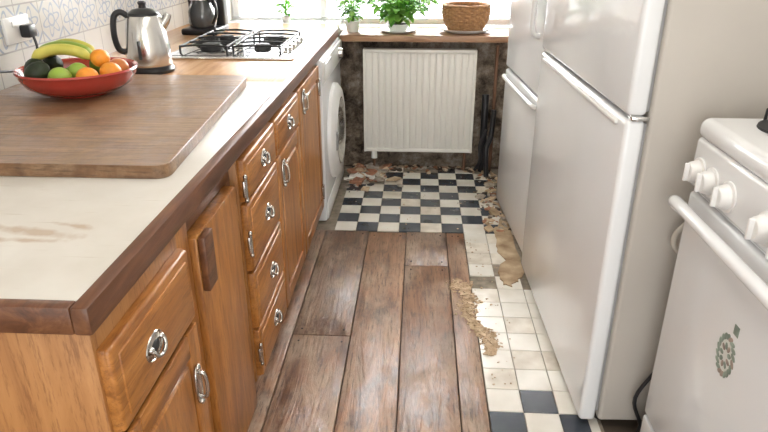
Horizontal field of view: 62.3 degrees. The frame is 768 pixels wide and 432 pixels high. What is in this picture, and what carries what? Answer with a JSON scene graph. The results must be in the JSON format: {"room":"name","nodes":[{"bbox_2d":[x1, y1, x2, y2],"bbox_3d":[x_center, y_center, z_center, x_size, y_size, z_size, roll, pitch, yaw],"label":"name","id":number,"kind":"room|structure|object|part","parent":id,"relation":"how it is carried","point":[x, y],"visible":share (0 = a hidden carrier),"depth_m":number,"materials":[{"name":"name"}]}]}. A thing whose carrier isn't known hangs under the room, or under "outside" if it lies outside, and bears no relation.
{"room":"kitchen","nodes":[
{"label":"kitchen","id":0,"kind":"room"},
{"bbox_2d":[0,0,188,90],"bbox_3d":[-1.405,-0.409,1.381,0.120,2.450,5.900,1,24,3],"label":"wall","id":1,"kind":"structure","parent":0,"point":[88,21],"depth_m":2.58,"materials":[{"name":"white tile"}]},
{"bbox_2d":[0,14,38,72],"bbox_3d":[-1.277,-0.525,2.038,0.065,0.171,0.612,1,24,3],"label":"wall socket","id":2,"kind":"object","parent":1,"relation":"attached to","point":[16,29],"visible":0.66,"depth_m":2.23,"materials":[{"name":"white plastic"}]},
{"bbox_3d":[-1.291,-0.656,2.234,0.012,0.090,0.150,1,24,3],"label":"plate","id":3,"kind":"part","parent":2,"relation":"part of","materials":[{"name":"white plastic"}]},
{"bbox_3d":[-1.266,-0.513,2.018,0.025,0.166,0.567,2,24,4],"label":"cord","id":4,"kind":"part","parent":2,"relation":"part of","materials":[{"name":"black plastic"}]},
{"bbox_2d":[281,16,290,21],"bbox_3d":[-0.616,-1.240,4.000,0.062,0.035,0.062,1,24,3],"label":"pot","id":5,"kind":"object","parent":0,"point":[284,18],"depth_m":3.98,"materials":[{"name":"white ceramic"}]},
{"bbox_2d":[344,20,360,31],"bbox_3d":[-0.190,-1.151,3.850,0.099,0.065,0.099,1,24,3],"label":"pot","id":6,"kind":"object","parent":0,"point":[351,25],"depth_m":3.82,"materials":[{"name":"white ceramic"}]},
{"bbox_2d":[226,0,508,167],"bbox_3d":[0.165,-1.506,3.870,2.720,2.462,0.297,1,24,3],"label":"wall","id":7,"kind":"structure","parent":0,"point":[351,64],"depth_m":4.09,"materials":[{"name":"bare plaster"},{"name":"brick"}]},
{"bbox_2d":[228,20,341,33],"bbox_3d":[-0.635,-1.203,4.045,0.720,0.067,0.190,1,24,3],"label":"trim","id":8,"kind":"structure","parent":7,"relation":"attached to","point":[339,22],"depth_m":4.04,"materials":[{"name":"white wood"}]},
{"bbox_2d":[274,0,299,21],"bbox_3d":[-0.612,-1.302,3.985,0.191,0.162,0.148,-13,27,-27],"label":"seedling","id":9,"kind":"object","parent":8,"relation":"on","point":[287,17],"visible":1,"depth_m":3.98,"materials":[{"name":"plant"}]},
{"bbox_2d":[232,17,509,24],"bbox_3d":[0.096,-1.264,4.111,2.170,0.040,0.060,1,24,3],"label":"rail","id":10,"kind":"object","parent":7,"relation":"attached to","point":[370,20],"visible":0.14,"depth_m":4.09,"materials":[{"name":"white wood"}]},
{"bbox_2d":[232,0,240,16],"bbox_3d":[-0.957,-1.817,3.929,0.044,1.120,0.060,1,24,3],"label":"mullion","id":11,"kind":"object","parent":10,"relation":"on","point":[235,3],"visible":1,"depth_m":4.11,"materials":[{"name":"white wood"}]},
{"bbox_2d":[320,0,327,17],"bbox_3d":[-0.388,-1.805,3.900,0.044,1.120,0.060,1,24,3],"label":"mullion","id":12,"kind":"object","parent":10,"relation":"on","point":[323,3],"visible":1,"depth_m":4.08,"materials":[{"name":"white wood"}]},
{"bbox_2d":[240,0,510,17],"bbox_3d":[0.096,-1.797,3.876,2.110,1.135,0.004,1,24,3],"label":"pane","id":13,"kind":"object","parent":10,"relation":"on","point":[248,8],"visible":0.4,"depth_m":4.10,"materials":[{"name":"clear glass"}]},
{"bbox_2d":[363,48,477,170],"bbox_3d":[0.220,-0.676,4.034,0.688,0.772,0.164,1,24,3],"label":"radiator","id":14,"kind":"object","parent":7,"relation":"attached to","point":[415,99],"visible":1,"depth_m":3.93,"materials":[{"name":"white metal"}]},
{"bbox_2d":[340,26,508,42],"bbox_3d":[0.458,-1.116,3.898,1.420,0.038,0.410,1,24,3],"label":"window sill","id":15,"kind":"structure","parent":7,"relation":"attached to","point":[366,33],"depth_m":3.74,"materials":[{"name":"brown wood"}]},
{"bbox_2d":[332,0,367,31],"bbox_3d":[-0.193,-1.230,3.811,0.247,0.240,0.282,16,28,32],"label":"potted herb","id":16,"kind":"object","parent":15,"relation":"on","point":[352,25],"visible":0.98,"depth_m":3.81,"materials":[{"name":"plant"}]},
{"bbox_2d":[351,0,439,33],"bbox_3d":[0.083,-1.226,3.769,0.601,0.267,0.567,1,24,3],"label":"basil plant","id":17,"kind":"object","parent":15,"relation":"on","point":[396,12],"visible":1,"depth_m":3.73,"materials":[{"name":"green plant"}]},
{"bbox_3d":[0.085,-1.144,3.848,0.144,0.045,0.144,1,24,3],"label":"pot","id":18,"kind":"part","parent":17,"relation":"part of","materials":[{"name":"white ceramic"}]},
{"bbox_2d":[439,25,491,33],"bbox_3d":[0.490,-1.124,3.833,0.322,0.028,0.322,1,24,3],"label":"serving plate","id":19,"kind":"object","parent":15,"relation":"on","point":[443,27],"visible":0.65,"depth_m":3.73,"materials":[{"name":"white ceramic"}]},
{"bbox_2d":[442,1,490,30],"bbox_3d":[0.490,-1.192,3.802,0.291,0.154,0.291,4,24,8],"label":"wicker basket","id":20,"kind":"object","parent":19,"relation":"on","point":[456,15],"visible":0.99,"depth_m":3.71,"materials":[{"name":"brown wicker"}]},
{"bbox_2d":[316,166,603,431],"bbox_3d":[0.138,0.446,2.479,1.150,0.022,3.780,1,24,3],"label":"floor","id":21,"kind":"structure","parent":0,"point":[538,398],"depth_m":2.78,"materials":[{"name":"tile"}]},
{"bbox_2d":[344,163,511,231],"bbox_3d":[0.248,-0.138,3.742,1.028,0.050,1.010,1,24,3],"label":"rubble","id":22,"kind":"object","parent":21,"relation":"on","point":[358,173],"visible":0.9,"depth_m":3.95,"materials":[{"name":"stone"}]},
{"bbox_2d":[442,238,517,384],"bbox_3d":[0.398,0.339,2.686,0.323,0.020,1.141,5,24,11],"label":"torn hardboard","id":23,"kind":"structure","parent":21,"relation":"on","point":[491,345],"depth_m":2.55,"materials":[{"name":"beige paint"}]},
{"bbox_2d":[473,129,487,170],"bbox_3d":[0.605,-0.414,4.021,0.086,0.289,0.041,18,30,35],"label":"hose","id":24,"kind":"object","parent":21,"relation":"on","point":[485,130],"visible":1,"depth_m":4.00,"materials":[{"name":"rubber"}]},
{"bbox_2d":[478,94,488,171],"bbox_3d":[0.632,-0.525,4.045,0.042,0.502,0.065,1,24,3],"label":"pipe","id":25,"kind":"object","parent":21,"relation":"on","point":[485,97],"visible":0.73,"depth_m":3.99,"materials":[{"name":"black plastic"}]},
{"bbox_2d":[483,110,496,176],"bbox_3d":[0.654,-0.453,3.970,0.047,0.412,0.117,10,26,21],"label":"gas pipe","id":26,"kind":"object","parent":21,"relation":"on","point":[493,112],"visible":1,"depth_m":3.95,"materials":[{"name":"black plastic"}]},
{"bbox_2d":[488,45,499,170],"bbox_3d":[0.688,-0.667,3.996,0.021,0.799,0.033,1,24,3],"label":"pipe","id":27,"kind":"object","parent":21,"relation":"on","point":[497,46],"visible":0.71,"depth_m":3.94,"materials":[{"name":"orange metal"}]},
{"bbox_2d":[493,213,523,286],"bbox_3d":[0.593,0.150,3.127,0.124,0.010,0.796,1,24,3],"label":"torn hardboard","id":28,"kind":"object","parent":21,"relation":"on","point":[508,272],"visible":0.93,"depth_m":3.01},
{"bbox_2d":[496,0,547,250],"bbox_3d":[0.932,-0.717,2.964,0.667,1.712,0.745,0,24,-1],"label":"freezer","id":29,"kind":"object","parent":21,"relation":"on","point":[525,50],"visible":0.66,"depth_m":3.02,"materials":[{"name":"white metal"}]},
{"bbox_3d":[0.670,-0.291,3.151,0.050,0.739,0.740,0,24,-1],"label":"door","id":30,"kind":"part","parent":29,"relation":"part of","materials":[{"name":"white metal"}]},
{"bbox_3d":[0.629,-0.602,3.011,0.042,0.029,0.682,0,24,-1],"label":"handle","id":31,"kind":"part","parent":29,"relation":"part of","materials":[{"name":"white plastic"}]},
{"bbox_3d":[0.670,-1.069,2.807,0.050,0.939,0.740,0,24,-1],"label":"door","id":32,"kind":"part","parent":29,"relation":"part of","materials":[{"name":"white metal"}]},
{"bbox_3d":[0.628,-0.890,2.590,0.052,0.329,0.022,0,24,-1],"label":"handle","id":33,"kind":"part","parent":29,"relation":"part of","materials":[{"name":"white plastic"}]},
{"bbox_2d":[521,0,767,419],"bbox_3d":[0.921,-0.391,2.070,0.628,1.842,1.035,0,24,1],"label":"refrigerator","id":34,"kind":"object","parent":21,"relation":"on","point":[627,89],"visible":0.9,"depth_m":1.77,"materials":[{"name":"white metal"}]},
{"bbox_3d":[0.640,-0.009,2.248,0.050,0.954,1.030,0,24,1],"label":"door","id":35,"kind":"part","parent":34,"relation":"part of","materials":[{"name":"white metal"}]},
{"bbox_3d":[0.640,-0.846,1.877,0.050,0.854,1.030,0,24,1],"label":"door","id":36,"kind":"part","parent":34,"relation":"part of","materials":[{"name":"white metal"}]},
{"bbox_2d":[334,164,641,431],"bbox_3d":[0.013,0.775,1.821,2.720,0.048,5.900,1,24,3],"label":"floor","id":37,"kind":"structure","parent":0,"point":[608,425],"depth_m":2.03,"materials":[{"name":"brown wood"}]},
{"bbox_2d":[315,37,345,220],"bbox_3d":[-0.562,-0.518,3.572,0.662,0.848,0.760,1,24,3],"label":"washing machine","id":38,"kind":"object","parent":37,"relation":"on","point":[332,104],"visible":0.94,"depth_m":3.37,"materials":[{"name":"white metal"}]},
{"bbox_3d":[-0.280,-0.743,3.187,0.012,0.085,0.210,1,24,3],"label":"detergent drawer","id":39,"kind":"part","parent":38,"relation":"part of","materials":[{"name":"white plastic"}]},
{"bbox_3d":[-0.277,-0.840,3.413,0.018,0.110,0.740,1,24,3],"label":"control panel","id":40,"kind":"part","parent":38,"relation":"part of","materials":[{"name":"white plastic"}]},
{"bbox_3d":[-0.278,-0.172,3.708,0.008,0.090,0.720,1,24,3],"label":"kick panel","id":41,"kind":"part","parent":38,"relation":"part of","materials":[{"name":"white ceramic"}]},
{"bbox_3d":[-0.255,-0.398,3.380,0.025,0.100,0.035,1,24,3],"label":"door handle","id":42,"kind":"part","parent":38,"relation":"part of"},
{"bbox_3d":[-0.259,-0.483,3.570,0.023,0.300,0.300,1,24,3],"label":"door glass","id":43,"kind":"part","parent":38,"relation":"part of","materials":[{"name":"grey glass"}]},
{"bbox_2d":[247,230,490,431],"bbox_3d":[-0.239,1.007,1.208,1.044,0.024,4.562,1,24,3],"label":"wooden floorboards","id":44,"kind":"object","parent":37,"relation":"on","point":[299,389],"visible":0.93,"depth_m":2.36,"materials":[{"name":"wood"}]},
{"bbox_2d":[0,235,211,431],"bbox_3d":[-0.874,0.475,1.330,0.965,0.850,0.370,1,24,3],"label":"base cabinet","id":45,"kind":"object","parent":44,"relation":"on","point":[141,370],"visible":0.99,"depth_m":1.06,"materials":[{"name":"brown wood"}]},
{"bbox_3d":[-0.428,0.214,1.188,0.026,0.165,0.358,1,24,3],"label":"drawer","id":46,"kind":"part","parent":45,"relation":"part of","materials":[{"name":"brown wood"}]},
{"bbox_3d":[-0.411,0.235,1.153,0.024,0.052,0.075,1,24,3],"label":"handle","id":47,"kind":"part","parent":45,"relation":"part of","materials":[{"name":"silver metal"}]},
{"bbox_3d":[-0.431,0.539,1.332,0.022,0.515,0.358,1,24,3],"label":"door","id":48,"kind":"part","parent":45,"relation":"part of","materials":[{"name":"brown wood"}]},
{"bbox_2d":[0,23,338,335],"bbox_3d":[-0.817,-0.511,2.442,0.946,0.048,3.255,1,24,3],"label":"countertop","id":49,"kind":"structure","parent":45,"relation":"on","point":[72,249],"depth_m":1.25,"materials":[{"name":"beige laminate"}]},
{"bbox_2d":[0,74,246,178],"bbox_3d":[-0.864,-0.304,1.880,0.815,0.032,0.985,1,24,3],"label":"chopping board","id":50,"kind":"object","parent":49,"relation":"on","point":[145,128],"visible":0.92,"depth_m":1.70,"materials":[{"name":"brown wood"}]},
{"bbox_2d":[13,57,137,98],"bbox_3d":[-0.976,-0.437,2.038,0.364,0.083,0.364,1,24,3],"label":"fruit bowl","id":51,"kind":"object","parent":50,"relation":"on","point":[89,86],"visible":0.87,"depth_m":1.92,"materials":[{"name":"red ceramic"}]},
{"bbox_2d":[24,58,42,69],"bbox_3d":[-1.096,-0.463,1.996,0.072,0.069,0.062,1,24,3],"label":"avocado","id":52,"kind":"object","parent":51,"relation":"in","point":[31,60],"visible":0.19,"depth_m":1.97,"materials":[{"name":"food"}]},
{"bbox_2d":[24,61,49,77],"bbox_3d":[-1.056,-0.435,1.934,0.071,0.068,0.063,1,24,3],"label":"avocado","id":53,"kind":"object","parent":51,"relation":"in","point":[38,69],"visible":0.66,"depth_m":1.91,"materials":[{"name":"green food"}]},
{"bbox_2d":[42,55,63,69],"bbox_3d":[-1.083,-0.499,2.078,0.062,0.063,0.077,1,24,3],"label":"avocado","id":54,"kind":"object","parent":51,"relation":"in","point":[55,61],"visible":0.52,"depth_m":2.05,"materials":[{"name":"black food"}]},
{"bbox_2d":[48,67,72,77],"bbox_3d":[-0.982,-0.419,1.926,0.068,0.064,0.067,1,24,3],"label":"apple","id":55,"kind":"object","parent":51,"relation":"in","point":[58,72],"visible":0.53,"depth_m":1.90,"materials":[{"name":"green food"}]},
{"bbox_2d":[68,63,86,77],"bbox_3d":[-0.956,-0.450,1.988,0.062,0.058,0.062,1,24,3],"label":"apple","id":56,"kind":"object","parent":51,"relation":"in","point":[73,68],"visible":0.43,"depth_m":1.96,"materials":[{"name":"green food"}]},
{"bbox_2d":[75,67,98,76],"bbox_3d":[-0.906,-0.423,1.942,0.068,0.063,0.068,1,24,3],"label":"orange","id":57,"kind":"object","parent":51,"relation":"in","point":[85,71],"visible":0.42,"depth_m":1.92,"materials":[{"name":"orange food"}]},
{"bbox_2d":[89,61,99,73],"bbox_3d":[-0.950,-0.507,2.126,0.068,0.065,0.067,1,24,3],"label":"apple","id":58,"kind":"object","parent":51,"relation":"in","point":[91,65],"visible":0.13,"depth_m":2.10,"materials":[{"name":"green food"}]},
{"bbox_2d":[90,49,109,66],"bbox_3d":[-0.901,-0.501,2.015,0.060,0.057,0.059,1,24,3],"label":"orange","id":59,"kind":"object","parent":51,"relation":"in","point":[98,57],"visible":0.84,"depth_m":1.99,"materials":[{"name":"orange food"}]},
{"bbox_2d":[31,38,94,59],"bbox_3d":[-1.006,-0.527,2.017,0.185,0.064,0.126,1,24,3],"label":"banana bunch","id":60,"kind":"object","parent":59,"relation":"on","point":[66,46],"visible":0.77,"depth_m":1.98,"materials":[{"name":"yellow food"}]},
{"bbox_2d":[99,62,121,74],"bbox_3d":[-0.860,-0.453,1.997,0.066,0.061,0.066,1,24,3],"label":"orange","id":61,"kind":"object","parent":51,"relation":"in","point":[108,67],"visible":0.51,"depth_m":1.97,"materials":[{"name":"orange food"}]},
{"bbox_2d":[110,58,128,70],"bbox_3d":[-0.862,-0.481,2.062,0.066,0.063,0.065,1,24,3],"label":"orange","id":62,"kind":"object","parent":51,"relation":"in","point":[123,64],"visible":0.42,"depth_m":2.04,"materials":[{"name":"orange food"}]},
{"bbox_2d":[110,1,174,74],"bbox_3d":[-0.930,-0.701,2.483,0.187,0.268,0.185,10,26,22],"label":"electric kettle","id":63,"kind":"object","parent":49,"relation":"on","point":[147,43],"visible":0.91,"depth_m":2.43,"materials":[{"name":"silver metal"}]},
{"bbox_3d":[-1.013,-0.708,2.449,0.076,0.172,0.025,-10,26,-21],"label":"handle","id":64,"kind":"part","parent":63,"relation":"part of","materials":[{"name":"black plastic"}]},
{"bbox_3d":[-0.928,-0.798,2.440,0.120,0.054,0.120,1,24,3],"label":"lid","id":65,"kind":"part","parent":63,"relation":"part of","materials":[{"name":"black plastic"}]},
{"bbox_3d":[-0.862,-0.753,2.470,0.068,0.076,0.050,1,24,3],"label":"spout","id":66,"kind":"part","parent":63,"relation":"part of","materials":[{"name":"metal"}]},
{"bbox_2d":[181,0,228,34],"bbox_3d":[-0.989,-1.176,3.481,0.210,0.330,0.240,1,24,3],"label":"coffee maker","id":67,"kind":"object","parent":49,"relation":"on","point":[204,16],"visible":0.98,"depth_m":3.43,"materials":[{"name":"black plastic"}]},
{"bbox_3d":[-0.922,-1.100,3.423,0.025,0.129,0.081,-20,31,-38],"label":"carafe handle","id":68,"kind":"part","parent":67,"relation":"part of","materials":[{"name":"silver metal"}]},
{"bbox_2d":[172,29,314,60],"bbox_3d":[-0.665,-0.832,3.044,0.575,0.054,0.640,1,24,3],"label":"gas hob","id":69,"kind":"object","parent":49,"relation":"in","point":[275,46],"visible":0.97,"depth_m":2.92,"materials":[{"name":"metal"}]},
{"bbox_3d":[-0.798,-0.786,2.941,0.105,0.026,0.105,1,24,3],"label":"burner","id":70,"kind":"part","parent":69,"relation":"part of","materials":[{"name":"metal"}]},
{"bbox_3d":[-0.784,-0.892,3.179,0.080,0.026,0.080,1,24,3],"label":"burner","id":71,"kind":"part","parent":69,"relation":"part of","materials":[{"name":"metal"}]},
{"bbox_3d":[-0.665,-0.818,3.050,0.515,0.004,0.580,1,24,3],"label":"glass","id":72,"kind":"part","parent":69,"relation":"part of","materials":[{"name":"white glass"}]},
{"bbox_3d":[-0.559,-0.781,2.929,0.080,0.026,0.080,1,24,3],"label":"burner","id":73,"kind":"part","parent":69,"relation":"part of","materials":[{"name":"metal"}]},
{"bbox_3d":[-0.545,-0.886,3.167,0.116,0.026,0.116,1,24,3],"label":"burner","id":74,"kind":"part","parent":69,"relation":"part of","materials":[{"name":"metal"}]},
{"bbox_3d":[-0.434,-0.752,2.869,0.038,0.022,0.038,1,24,3],"label":"knob","id":75,"kind":"part","parent":69,"relation":"part of","materials":[{"name":"metal"}]},
{"bbox_3d":[-0.429,-0.793,2.960,0.038,0.022,0.038,1,24,3],"label":"knob","id":76,"kind":"part","parent":69,"relation":"part of","materials":[{"name":"metal"}]},
{"bbox_3d":[-0.423,-0.833,3.051,0.038,0.022,0.038,1,24,3],"label":"knob","id":77,"kind":"part","parent":69,"relation":"part of","materials":[{"name":"metal"}]},
{"bbox_3d":[-0.399,0.370,1.398,0.029,0.106,0.037,1,24,3],"label":"handle","id":78,"kind":"part","parent":45,"relation":"part of","materials":[{"name":"silver metal"}]},
{"bbox_2d":[175,171,256,431],"bbox_3d":[-0.861,0.306,1.709,0.945,0.850,0.456,1,24,3],"label":"dishwasher","id":79,"kind":"object","parent":44,"relation":"on","point":[210,237],"visible":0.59,"depth_m":1.61,"materials":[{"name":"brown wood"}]},
{"bbox_2d":[228,122,286,381],"bbox_3d":[-0.831,0.138,2.090,0.960,0.850,0.425,1,24,3],"label":"base cabinet","id":80,"kind":"object","parent":44,"relation":"on","point":[253,175],"visible":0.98,"depth_m":1.97,"materials":[{"name":"brown wood"}]},
{"bbox_3d":[-0.383,-0.173,1.940,0.026,0.125,0.388,1,24,3],"label":"drawer","id":81,"kind":"part","parent":80,"relation":"part of","materials":[{"name":"brown wood"}]},
{"bbox_3d":[-0.383,-0.011,2.011,0.026,0.210,0.388,1,24,3],"label":"drawer","id":82,"kind":"part","parent":80,"relation":"part of","materials":[{"name":"brown wood"}]},
{"bbox_3d":[-0.383,0.181,2.096,0.026,0.190,0.388,1,24,3],"label":"drawer","id":83,"kind":"part","parent":80,"relation":"part of","materials":[{"name":"brown wood"}]},
{"bbox_3d":[-0.362,-0.179,1.947,0.024,0.052,0.075,1,24,3],"label":"handle","id":84,"kind":"part","parent":80,"relation":"part of","materials":[{"name":"silver metal"}]},
{"bbox_3d":[-0.362,-0.015,2.020,0.024,0.052,0.075,1,24,3],"label":"handle","id":85,"kind":"part","parent":80,"relation":"part of","materials":[{"name":"silver metal"}]},
{"bbox_3d":[-0.383,0.355,2.174,0.026,0.170,0.388,1,24,3],"label":"drawer","id":86,"kind":"part","parent":80,"relation":"part of","materials":[{"name":"brown wood"}]},
{"bbox_3d":[-0.362,0.177,2.105,0.024,0.052,0.075,1,24,3],"label":"handle","id":87,"kind":"part","parent":80,"relation":"part of","materials":[{"name":"silver metal"}]},
{"bbox_3d":[-0.362,0.347,2.180,0.024,0.052,0.075,1,24,3],"label":"handle","id":88,"kind":"part","parent":80,"relation":"part of","materials":[{"name":"silver metal"}]},
{"bbox_2d":[268,92,305,307],"bbox_3d":[-0.805,-0.038,2.486,0.965,0.850,0.438,1,24,3],"label":"base cabinet","id":89,"kind":"object","parent":44,"relation":"on","point":[285,121],"visible":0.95,"depth_m":2.40,"materials":[{"name":"brown wood"}]},
{"bbox_3d":[-0.360,-0.344,2.324,0.026,0.125,0.426,1,24,3],"label":"drawer","id":90,"kind":"part","parent":89,"relation":"part of","materials":[{"name":"brown wood"}]},
{"bbox_3d":[-0.346,-0.152,2.243,0.029,0.106,0.037,1,24,3],"label":"handle","id":91,"kind":"part","parent":89,"relation":"part of","materials":[{"name":"silver metal"}]},
{"bbox_3d":[-0.340,-0.345,2.321,0.024,0.052,0.075,1,24,3],"label":"handle","id":92,"kind":"part","parent":89,"relation":"part of","materials":[{"name":"silver metal"}]},
{"bbox_2d":[293,65,324,253],"bbox_3d":[-0.778,-0.240,2.942,0.965,0.850,0.558,1,24,3],"label":"base cabinet","id":93,"kind":"object","parent":44,"relation":"on","point":[308,90],"visible":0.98,"depth_m":2.86,"materials":[{"name":"brown wood"}]},
{"bbox_3d":[-0.322,-0.466,2.595,0.029,0.106,0.037,1,24,3],"label":"handle","id":94,"kind":"part","parent":93,"relation":"part of","materials":[{"name":"silver metal"}]},
{"bbox_2d":[632,291,669,431],"bbox_3d":[0.810,0.404,1.810,0.148,0.595,0.017,1,24,3],"label":"power cable","id":95,"kind":"object","parent":37,"relation":"on","point":[647,380],"visible":0.27,"depth_m":1.87,"materials":[{"name":"black plastic"}]},
{"bbox_2d":[640,108,767,431],"bbox_3d":[1.011,0.356,1.393,0.674,1.065,0.615,1,24,3],"label":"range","id":96,"kind":"object","parent":37,"relation":"on","point":[710,373],"visible":1,"depth_m":1.38,"materials":[{"name":"white metal"}]},
{"bbox_3d":[0.740,0.741,1.580,0.022,0.115,0.595,1,24,3],"label":"plinth drawer","id":97,"kind":"part","parent":96,"relation":"part of","materials":[{"name":"white metal"}]},
{"bbox_2d":[671,223,683,253],"bbox_3d":[0.817,0.041,1.648,0.133,0.165,0.021,1,24,3],"label":"gas hose","id":98,"kind":"object","parent":96,"relation":"attached to","point":[678,231],"visible":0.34,"depth_m":1.65,"materials":[{"name":"beige rubber"}]},
{"bbox_3d":[0.724,-0.103,1.484,0.026,0.068,0.068,1,24,3],"label":"knob","id":99,"kind":"part","parent":96,"relation":"part of","materials":[{"name":"white plastic"}]},
{"bbox_3d":[0.720,-0.074,1.419,0.026,0.068,0.068,1,24,3],"label":"knob","id":100,"kind":"part","parent":96,"relation":"part of","materials":[{"name":"white plastic"}]},
{"bbox_3d":[0.707,0.089,1.293,0.066,0.064,0.604,1,24,3],"label":"door handle","id":101,"kind":"part","parent":96,"relation":"part of","materials":[{"name":"white metal"}]},
{"bbox_3d":[0.715,-0.040,1.342,0.026,0.068,0.068,1,24,3],"label":"knob","id":102,"kind":"part","parent":96,"relation":"part of","materials":[{"name":"white plastic"}]},
{"bbox_2d":[700,118,767,183],"bbox_3d":[1.034,-0.080,1.198,0.627,0.050,0.615,1,24,3],"label":"cooktop","id":103,"kind":"object","parent":96,"relation":"in","point":[741,144],"depth_m":1.34,"materials":[{"name":"white metal"}]},
{"bbox_3d":[0.707,0.025,1.196,0.026,0.068,0.068,1,24,3],"label":"knob","id":104,"kind":"part","parent":96,"relation":"part of","materials":[{"name":"white plastic"}]},
{"bbox_3d":[0.903,-0.194,1.361,0.180,0.028,0.180,1,24,3],"label":"burner","id":105,"kind":"part","parent":96,"relation":"part of","materials":[{"name":"metal"}]}
]}

